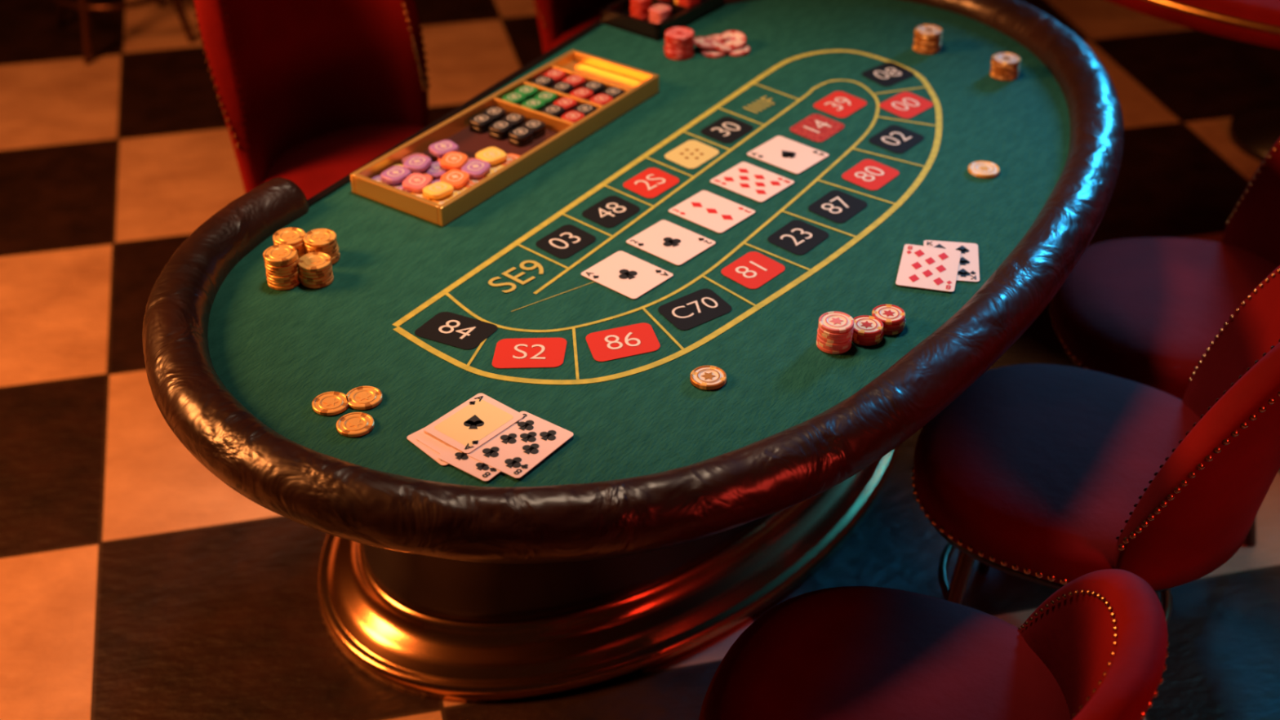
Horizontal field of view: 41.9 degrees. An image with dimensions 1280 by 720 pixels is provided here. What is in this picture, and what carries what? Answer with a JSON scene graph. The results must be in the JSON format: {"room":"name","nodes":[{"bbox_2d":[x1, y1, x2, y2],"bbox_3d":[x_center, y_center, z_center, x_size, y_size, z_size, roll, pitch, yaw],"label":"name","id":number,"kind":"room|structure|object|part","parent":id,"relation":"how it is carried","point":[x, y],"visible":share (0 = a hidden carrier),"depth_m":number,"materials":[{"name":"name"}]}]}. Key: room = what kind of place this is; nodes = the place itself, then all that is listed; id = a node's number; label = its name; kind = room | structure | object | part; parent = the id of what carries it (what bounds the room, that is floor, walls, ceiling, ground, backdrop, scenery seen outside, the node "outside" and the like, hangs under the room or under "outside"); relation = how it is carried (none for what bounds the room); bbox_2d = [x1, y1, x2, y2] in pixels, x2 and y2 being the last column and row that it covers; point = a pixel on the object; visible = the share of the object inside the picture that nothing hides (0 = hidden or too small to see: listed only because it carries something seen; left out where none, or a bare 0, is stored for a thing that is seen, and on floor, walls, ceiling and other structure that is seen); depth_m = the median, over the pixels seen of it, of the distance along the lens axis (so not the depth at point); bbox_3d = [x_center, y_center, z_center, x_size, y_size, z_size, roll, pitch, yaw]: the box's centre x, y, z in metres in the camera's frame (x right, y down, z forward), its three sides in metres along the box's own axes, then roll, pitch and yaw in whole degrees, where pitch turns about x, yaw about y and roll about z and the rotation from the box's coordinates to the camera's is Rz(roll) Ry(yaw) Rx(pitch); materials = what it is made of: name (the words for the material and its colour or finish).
{"room":"games hall","nodes":[
{"label":"games hall","id":0,"kind":"room"},
{"bbox_2d":[0,0,1279,719],"bbox_3d":[-1.416,-0.464,4.524,18.000,0.001,15.000,-8,35,-11],"label":"floor","id":1,"kind":"structure","parent":0,"point":[136,583],"depth_m":3.57,"materials":[{"name":"tile"}]},
{"bbox_2d":[54,0,195,64],"bbox_3d":[-1.678,-1.448,5.154,0.504,0.913,0.611,-18,38,-24],"label":"velvet chair","id":2,"kind":"object","parent":1,"relation":"on","point":[83,6],"visible":1,"depth_m":5.15,"materials":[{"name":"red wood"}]},
{"bbox_2d":[193,0,430,199],"bbox_3d":[-0.607,-0.435,3.628,0.516,0.973,0.596,-26,42,-33],"label":"velvet chair","id":3,"kind":"object","parent":1,"relation":"on","point":[310,92],"visible":0.55,"depth_m":3.65,"materials":[{"name":"red fabric"}]},
{"bbox_3d":[-0.575,-0.376,3.624,0.498,0.104,0.498,-26,42,-33],"label":"seat","id":4,"kind":"part","parent":3,"relation":"part of","materials":[{"name":"fabric"}]},
{"bbox_2d":[533,0,618,53],"bbox_3d":[-0.004,-0.839,4.269,0.504,0.913,0.611,-24,41,-30],"label":"velvet chair","id":5,"kind":"object","parent":1,"relation":"on","point":[558,20],"visible":0.2,"depth_m":4.21,"materials":[{"name":"red fabric"}]},
{"bbox_2d":[142,0,1124,703],"bbox_3d":[0.091,-0.007,3.124,1.381,0.833,2.126,19,39,26],"label":"table","id":6,"kind":"object","parent":1,"relation":"on","point":[674,513],"visible":0.98,"depth_m":2.72,"materials":[{"name":"fabric"}]},
{"bbox_2d":[262,244,300,289],"bbox_3d":[-0.563,-0.147,2.636,0.054,0.054,0.054,0,35,0],"label":"chips","id":7,"kind":"object","parent":6,"relation":"on","point":[281,260],"visible":1,"depth_m":2.62,"materials":[{"name":"gold"}]},
{"bbox_2d":[272,227,306,258],"bbox_3d":[-0.564,-0.183,2.700,0.054,0.042,0.053,0,35,0],"label":"chips","id":8,"kind":"object","parent":6,"relation":"on","point":[294,237],"visible":0.61,"depth_m":2.69,"materials":[{"name":"gold metal"}]},
{"bbox_2d":[297,252,333,288],"bbox_3d":[-0.513,-0.142,2.646,0.054,0.036,0.054,0,35,0],"label":"chips","id":9,"kind":"object","parent":6,"relation":"on","point":[315,268],"visible":1,"depth_m":2.63,"materials":[{"name":"gold metal"}]},
{"bbox_2d":[303,228,340,264],"bbox_3d":[-0.513,-0.181,2.698,0.054,0.042,0.054,0,35,0],"label":"chips","id":10,"kind":"object","parent":6,"relation":"on","point":[318,240],"visible":0.84,"depth_m":2.68,"materials":[{"name":"gold metal"}]},
{"bbox_2d":[311,391,349,415],"bbox_3d":[-0.439,0.062,2.376,0.052,0.006,0.052,0,35,0],"label":"chip","id":11,"kind":"object","parent":6,"relation":"on","point":[328,403],"visible":1,"depth_m":2.37,"materials":[{"name":"gold"}]},
{"bbox_2d":[336,412,374,436],"bbox_3d":[-0.397,0.090,2.335,0.052,0.006,0.052,0,35,0],"label":"chip","id":12,"kind":"object","parent":6,"relation":"on","point":[353,424],"visible":1,"depth_m":2.33,"materials":[{"name":"gold"}]},
{"bbox_2d":[345,386,382,409],"bbox_3d":[-0.394,0.054,2.387,0.052,0.006,0.052,0,35,0],"label":"chip","id":13,"kind":"object","parent":6,"relation":"on","point":[362,397],"visible":1,"depth_m":2.38,"materials":[{"name":"gold"}]},
{"bbox_2d":[407,426,448,465],"bbox_3d":[-0.252,0.103,2.317,0.115,0.001,0.088,-27,43,-33],"label":"card","id":14,"kind":"object","parent":6,"relation":"on","point":[411,437],"visible":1,"depth_m":2.29,"materials":[{"name":"white paper"}]},
{"bbox_2d":[416,431,451,453],"bbox_3d":[-0.240,0.100,2.320,0.088,0.001,0.115,27,43,33],"label":"card","id":15,"kind":"object","parent":14,"relation":"on","point":[426,438],"visible":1,"depth_m":2.30,"materials":[{"name":"white paper"}]},
{"bbox_3d":[-0.296,-0.493,3.224,0.014,0.050,1.090,19,39,26],"label":"edge trim","id":16,"kind":"part","parent":6,"relation":"part of","materials":[{"name":"leather"}]},
{"bbox_2d":[414,311,497,349],"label":"print","id":17,"kind":"object","parent":6,"relation":"on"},
{"bbox_2d":[438,320,475,338],"bbox_3d":[-0.277,-0.047,2.537,0.052,0.001,0.038,18,38,24],"label":"print","id":18,"kind":"object","parent":6,"relation":"on","point":[447,322],"depth_m":2.54},
{"bbox_2d":[438,445,501,481],"bbox_3d":[-0.204,0.120,2.290,0.090,0.001,0.122,23,41,30],"label":"card","id":19,"kind":"object","parent":6,"relation":"on","point":[452,455],"visible":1,"depth_m":2.26,"materials":[{"name":"white paper"}]},
{"bbox_2d":[482,471,490,477],"bbox_3d":[-0.206,0.153,2.240,0.008,0.001,0.013,23,41,30],"label":"print","id":20,"kind":"object","parent":19,"relation":"on","point":[486,474],"depth_m":2.24},
{"bbox_2d":[466,411,573,478],"bbox_3d":[-0.164,0.115,2.295,0.094,0.001,0.124,22,40,29],"label":"card","id":21,"kind":"object","parent":19,"relation":"on","point":[517,449],"visible":1,"depth_m":2.29,"materials":[{"name":"white paper"}]},
{"bbox_2d":[423,393,523,453],"bbox_3d":[-0.231,0.087,2.333,0.088,0.001,0.115,25,42,32],"label":"card","id":22,"kind":"object","parent":21,"relation":"on","point":[481,418],"visible":1,"depth_m":2.33,"materials":[{"name":"white paper"}]},
{"bbox_2d":[513,469,521,474],"bbox_3d":[-0.164,0.150,2.243,0.008,0.001,0.013,22,40,29],"label":"print","id":23,"kind":"object","parent":21,"relation":"on","point":[514,473],"depth_m":2.24},
{"bbox_2d":[350,49,658,226],"bbox_3d":[-0.231,-0.418,3.047,0.208,0.036,0.635,22,40,28],"label":"tray","id":24,"kind":"object","parent":6,"relation":"on","point":[438,175],"visible":1,"depth_m":3.03,"materials":[{"name":"gold wood"}]},
{"bbox_2d":[488,260,543,292],"bbox_3d":[-0.194,-0.134,2.664,0.050,0.001,0.099,27,43,33],"label":"print","id":25,"kind":"object","parent":6,"relation":"on","point":[536,264],"depth_m":2.66},
{"bbox_2d":[512,344,545,359],"bbox_3d":[-0.164,-0.013,2.487,0.049,0.001,0.038,1,35,2],"label":"print","id":26,"kind":"object","parent":6,"relation":"on","point":[525,353],"depth_m":2.49},
{"bbox_2d":[492,337,566,368],"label":"print","id":27,"kind":"object","parent":6,"relation":"on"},
{"bbox_2d":[548,232,580,248],"bbox_3d":[-0.124,-0.196,2.754,0.038,0.001,0.049,29,44,35],"label":"print","id":28,"kind":"object","parent":6,"relation":"on","point":[571,235],"depth_m":2.75},
{"bbox_2d":[535,224,595,258],"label":"print","id":29,"kind":"object","parent":6,"relation":"on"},
{"bbox_2d":[582,195,639,227],"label":"print","id":30,"kind":"object","parent":6,"relation":"on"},
{"bbox_2d":[599,202,626,217],"bbox_3d":[-0.051,-0.253,2.837,0.038,0.001,0.053,29,44,35],"label":"print","id":31,"kind":"object","parent":6,"relation":"on","point":[616,205],"depth_m":2.84},
{"bbox_2d":[604,332,640,349],"bbox_3d":[-0.026,-0.029,2.511,0.051,0.001,0.038,-9,36,-13],"label":"print","id":32,"kind":"object","parent":6,"relation":"on","point":[626,340],"depth_m":2.51},
{"bbox_2d":[586,322,660,361],"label":"print","id":33,"kind":"object","parent":6,"relation":"on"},
{"bbox_2d":[581,250,673,298],"bbox_3d":[-0.021,-0.137,2.666,0.116,0.001,0.098,26,42,33],"label":"card","id":34,"kind":"object","parent":6,"relation":"on","point":[632,277],"visible":1,"depth_m":2.67,"materials":[{"name":"white paper"}]},
{"bbox_2d":[634,173,665,190],"bbox_3d":[0.018,-0.311,2.921,0.038,0.001,0.049,29,44,35],"label":"print","id":35,"kind":"object","parent":6,"relation":"on","point":[664,180],"depth_m":2.92},
{"bbox_2d":[622,168,679,197],"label":"print","id":36,"kind":"object","parent":6,"relation":"on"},
{"bbox_2d":[600,0,724,41],"bbox_3d":[0.049,-0.753,3.513,0.150,0.062,0.230,24,41,30],"label":"box","id":37,"kind":"object","parent":6,"relation":"on","point":[648,19],"visible":1,"depth_m":3.47,"materials":[{"name":"black wood"}]},
{"bbox_2d":[626,219,715,265],"bbox_3d":[0.051,-0.194,2.750,0.116,0.001,0.098,26,42,33],"label":"card","id":38,"kind":"object","parent":6,"relation":"on","point":[675,244],"visible":1,"depth_m":2.75,"materials":[{"name":"white paper"}]},
{"bbox_2d":[664,26,693,60],"bbox_3d":[0.078,-0.634,3.350,0.060,0.048,0.060,0,35,0],"label":"chips","id":39,"kind":"object","parent":6,"relation":"on","point":[678,41],"visible":1,"depth_m":3.33,"materials":[{"name":"red plastic"}]},
{"bbox_2d":[664,140,719,168],"bbox_3d":[0.093,-0.370,3.008,0.074,0.001,0.095,24,41,31],"label":"print","id":40,"kind":"object","parent":6,"relation":"on","point":[674,155],"depth_m":3.01},
{"bbox_2d":[671,297,717,318],"bbox_3d":[0.084,-0.081,2.586,0.077,0.001,0.033,-20,39,-27],"label":"print","id":41,"kind":"object","parent":6,"relation":"on","point":[702,300],"depth_m":2.59},
{"bbox_2d":[657,288,731,329],"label":"print","id":42,"kind":"object","parent":6,"relation":"on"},
{"bbox_2d":[689,365,726,390],"bbox_3d":[0.099,0.026,2.427,0.053,0.008,0.053,0,35,0],"label":"chip","id":43,"kind":"object","parent":6,"relation":"on","point":[703,377],"visible":1,"depth_m":2.42,"materials":[{"name":"brown"}]},
{"bbox_2d":[668,190,755,233],"bbox_3d":[0.122,-0.252,2.834,0.116,0.001,0.098,26,42,33],"label":"card","id":44,"kind":"object","parent":6,"relation":"on","point":[706,209],"visible":1,"depth_m":2.83,"materials":[{"name":"white paper"}]},
{"bbox_2d":[693,31,750,57],"bbox_3d":[0.168,-0.639,3.377,0.109,0.027,0.099,19,39,26],"label":"chips","id":45,"kind":"object","parent":6,"relation":"on","point":[732,43],"visible":0.99,"depth_m":3.37,"materials":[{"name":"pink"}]},
{"bbox_2d":[711,122,740,136],"bbox_3d":[0.160,-0.427,3.090,0.038,0.001,0.050,29,44,35],"label":"print","id":46,"kind":"object","parent":6,"relation":"on","point":[723,124],"depth_m":3.09},
{"bbox_2d":[700,115,753,143],"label":"print","id":47,"kind":"object","parent":6,"relation":"on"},
{"bbox_2d":[735,261,767,277],"bbox_3d":[0.176,-0.144,2.678,0.042,0.001,0.038,-27,43,-33],"label":"print","id":48,"kind":"object","parent":6,"relation":"on","point":[736,269],"depth_m":2.68},
{"bbox_2d":[710,161,794,202],"bbox_3d":[0.196,-0.312,2.921,0.116,0.001,0.098,26,42,33],"label":"card","id":49,"kind":"object","parent":6,"relation":"on","point":[747,180],"visible":1,"depth_m":2.92,"materials":[{"name":"white paper"}]},
{"bbox_2d":[720,251,785,288],"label":"print","id":50,"kind":"object","parent":6,"relation":"on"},
{"bbox_2d":[743,96,774,112],"bbox_3d":[0.230,-0.485,3.174,0.034,0.001,0.068,27,43,33],"label":"print","id":51,"kind":"object","parent":6,"relation":"on","point":[762,98],"depth_m":3.17},
{"bbox_2d":[746,135,828,173],"bbox_3d":[0.266,-0.369,3.005,0.116,0.001,0.098,26,42,33],"label":"card","id":52,"kind":"object","parent":6,"relation":"on","point":[783,153],"visible":1,"depth_m":3.00,"materials":[{"name":"white paper"}]},
{"bbox_2d":[780,228,812,245],"bbox_3d":[0.259,-0.204,2.766,0.038,0.001,0.049,29,44,35],"label":"print","id":53,"kind":"object","parent":6,"relation":"on","point":[811,235],"depth_m":2.77},
{"bbox_2d":[767,219,828,254],"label":"print","id":54,"kind":"object","parent":6,"relation":"on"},
{"bbox_2d":[803,120,831,133],"bbox_3d":[0.329,-0.433,3.099,0.038,0.001,0.042,29,44,35],"label":"print","id":55,"kind":"object","parent":6,"relation":"on","point":[816,121],"depth_m":3.10},
{"bbox_2d":[790,114,844,142],"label":"print","id":56,"kind":"object","parent":6,"relation":"on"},
{"bbox_2d":[816,311,853,354],"bbox_3d":[0.291,-0.041,2.493,0.054,0.042,0.054,0,35,0],"label":"chips","id":57,"kind":"object","parent":6,"relation":"on","point":[835,330],"visible":1,"depth_m":2.48,"materials":[{"name":"red plastic"}]},
{"bbox_2d":[821,195,848,213],"bbox_3d":[0.336,-0.264,2.852,0.038,0.001,0.053,29,44,35],"label":"print","id":58,"kind":"object","parent":6,"relation":"on","point":[832,206],"depth_m":2.85},
{"bbox_2d":[824,97,850,110],"bbox_3d":[0.379,-0.487,3.177,0.049,0.001,0.038,-29,44,-35],"label":"print","id":59,"kind":"object","parent":6,"relation":"on","point":[849,103],"depth_m":3.18},
{"bbox_2d":[808,190,867,222],"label":"print","id":60,"kind":"object","parent":6,"relation":"on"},
{"bbox_2d":[813,91,866,117],"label":"print","id":61,"kind":"object","parent":6,"relation":"on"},
{"bbox_2d":[852,315,884,346],"bbox_3d":[0.340,-0.044,2.514,0.051,0.024,0.051,0,35,0],"label":"chips","id":62,"kind":"object","parent":6,"relation":"on","point":[868,331],"visible":0.91,"depth_m":2.50,"materials":[{"name":"red plastic"}]},
{"bbox_2d":[854,166,884,181],"bbox_3d":[0.404,-0.328,2.946,0.038,0.001,0.052,29,44,35],"label":"print","id":63,"kind":"object","parent":6,"relation":"on","point":[865,175],"depth_m":2.94},
{"bbox_2d":[841,159,898,190],"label":"print","id":64,"kind":"object","parent":6,"relation":"on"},
{"bbox_2d":[873,67,902,78],"bbox_3d":[0.486,-0.563,3.288,0.052,0.001,0.038,-17,38,-23],"label":"print","id":65,"kind":"object","parent":6,"relation":"on","point":[895,70],"depth_m":3.29},
{"bbox_2d":[862,62,914,86],"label":"print","id":66,"kind":"object","parent":6,"relation":"on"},
{"bbox_2d":[871,304,906,335],"bbox_3d":[0.377,-0.061,2.539,0.052,0.024,0.051,0,35,0],"label":"chips","id":67,"kind":"object","parent":6,"relation":"on","point":[892,317],"visible":0.84,"depth_m":2.53,"materials":[{"name":"red plastic"}]},
{"bbox_2d":[868,124,924,153],"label":"print","id":68,"kind":"object","parent":6,"relation":"on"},
{"bbox_2d":[881,132,911,144],"bbox_3d":[0.467,-0.405,3.058,0.052,0.001,0.038,-29,44,-35],"label":"print","id":69,"kind":"object","parent":6,"relation":"on","point":[882,138],"depth_m":3.06},
{"bbox_2d":[891,97,919,110],"bbox_3d":[0.504,-0.485,3.175,0.052,0.001,0.038,-22,40,-29],"label":"print","id":70,"kind":"object","parent":6,"relation":"on","point":[907,108],"depth_m":3.17},
{"bbox_2d":[879,91,933,118],"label":"print","id":71,"kind":"object","parent":6,"relation":"on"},
{"bbox_2d":[912,24,942,53],"bbox_3d":[0.580,-0.647,3.375,0.057,0.042,0.057,0,35,0],"label":"chips","id":72,"kind":"object","parent":6,"relation":"on","point":[927,37],"visible":1,"depth_m":3.36,"materials":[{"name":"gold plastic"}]},
{"bbox_2d":[895,244,960,292],"bbox_3d":[0.463,-0.148,2.681,0.092,0.001,0.130,8,35,11],"label":"card","id":73,"kind":"object","parent":6,"relation":"on","point":[924,267],"visible":1,"depth_m":2.68,"materials":[{"name":"white paper"}]},
{"bbox_2d":[923,240,979,282],"bbox_3d":[0.502,-0.161,2.701,0.088,0.001,0.120,5,35,7],"label":"card","id":74,"kind":"object","parent":6,"relation":"on","point":[968,270],"visible":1,"depth_m":2.71,"materials":[{"name":"white paper"}]},
{"bbox_2d":[968,160,999,177],"bbox_3d":[0.607,-0.336,2.954,0.055,0.007,0.055,0,35,0],"label":"chip","id":75,"kind":"object","parent":6,"relation":"on","point":[980,169],"visible":1,"depth_m":2.95,"materials":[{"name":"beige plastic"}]},
{"bbox_2d":[990,52,1020,80],"bbox_3d":[0.715,-0.575,3.275,0.057,0.036,0.057,0,35,0],"label":"chips","id":76,"kind":"object","parent":6,"relation":"on","point":[1005,66],"visible":1,"depth_m":3.26,"materials":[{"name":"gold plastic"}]},
{"bbox_2d":[698,568,1168,719],"bbox_3d":[0.383,0.588,2.368,0.595,0.713,0.534,13,37,18],"label":"velvet chair","id":77,"kind":"object","parent":1,"relation":"on","point":[1095,648],"visible":1,"depth_m":2.34,"materials":[{"name":"red fabric"}]},
{"bbox_3d":[0.561,0.459,2.192,0.205,0.300,0.499,13,37,18],"label":"backrest","id":78,"kind":"part","parent":77,"relation":"part of","materials":[{"name":"fabric"}]},
{"bbox_2d":[911,265,1279,625],"bbox_3d":[0.784,0.177,2.790,0.637,0.913,0.526,17,38,23],"label":"velvet chair","id":79,"kind":"object","parent":1,"relation":"on","point":[1053,476],"visible":0.96,"depth_m":2.69,"materials":[{"name":"red fabric"}]},
{"bbox_3d":[0.735,0.225,2.854,0.492,0.016,0.492,17,38,23],"label":"seat frame","id":80,"kind":"part","parent":79,"relation":"part of","materials":[{"name":"red fabric"}]},
{"bbox_3d":[0.735,0.176,2.821,0.524,0.104,0.524,17,38,23],"label":"seat","id":81,"kind":"part","parent":79,"relation":"part of","materials":[{"name":"fabric"}]},
{"bbox_3d":[0.951,0.057,2.600,0.253,0.500,0.517,17,38,23],"label":"backrest","id":82,"kind":"part","parent":79,"relation":"part of","materials":[{"name":"fabric"}]},
{"bbox_2d":[1049,137,1279,546],"bbox_3d":[1.105,-0.105,3.201,0.611,0.913,0.504,1,35,2],"label":"velvet chair","id":83,"kind":"object","parent":1,"relation":"on","point":[1146,311],"visible":0.63,"depth_m":3.19,"materials":[{"name":"red fabric"}]},
{"bbox_3d":[1.050,-0.044,3.246,0.466,0.016,0.466,1,35,2],"label":"seat frame","id":84,"kind":"part","parent":83,"relation":"part of","materials":[{"name":"gold wood"}]},
{"bbox_3d":[1.050,-0.093,3.212,0.498,0.104,0.498,1,35,2],"label":"seat","id":85,"kind":"part","parent":83,"relation":"part of","materials":[{"name":"fabric"}]},
{"bbox_3d":[1.285,-0.272,3.079,0.246,0.500,0.496,1,35,2],"label":"backrest","id":86,"kind":"part","parent":83,"relation":"part of","materials":[{"name":"fabric"}]},
{"bbox_2d":[1106,0,1279,162],"bbox_3d":[1.880,-0.934,4.539,2.034,0.757,2.034,0,35,0],"label":"table","id":87,"kind":"object","parent":1,"relation":"on","point":[1254,129],"visible":0.98,"depth_m":3.73,"materials":[{"name":"fabric"}]}
]}

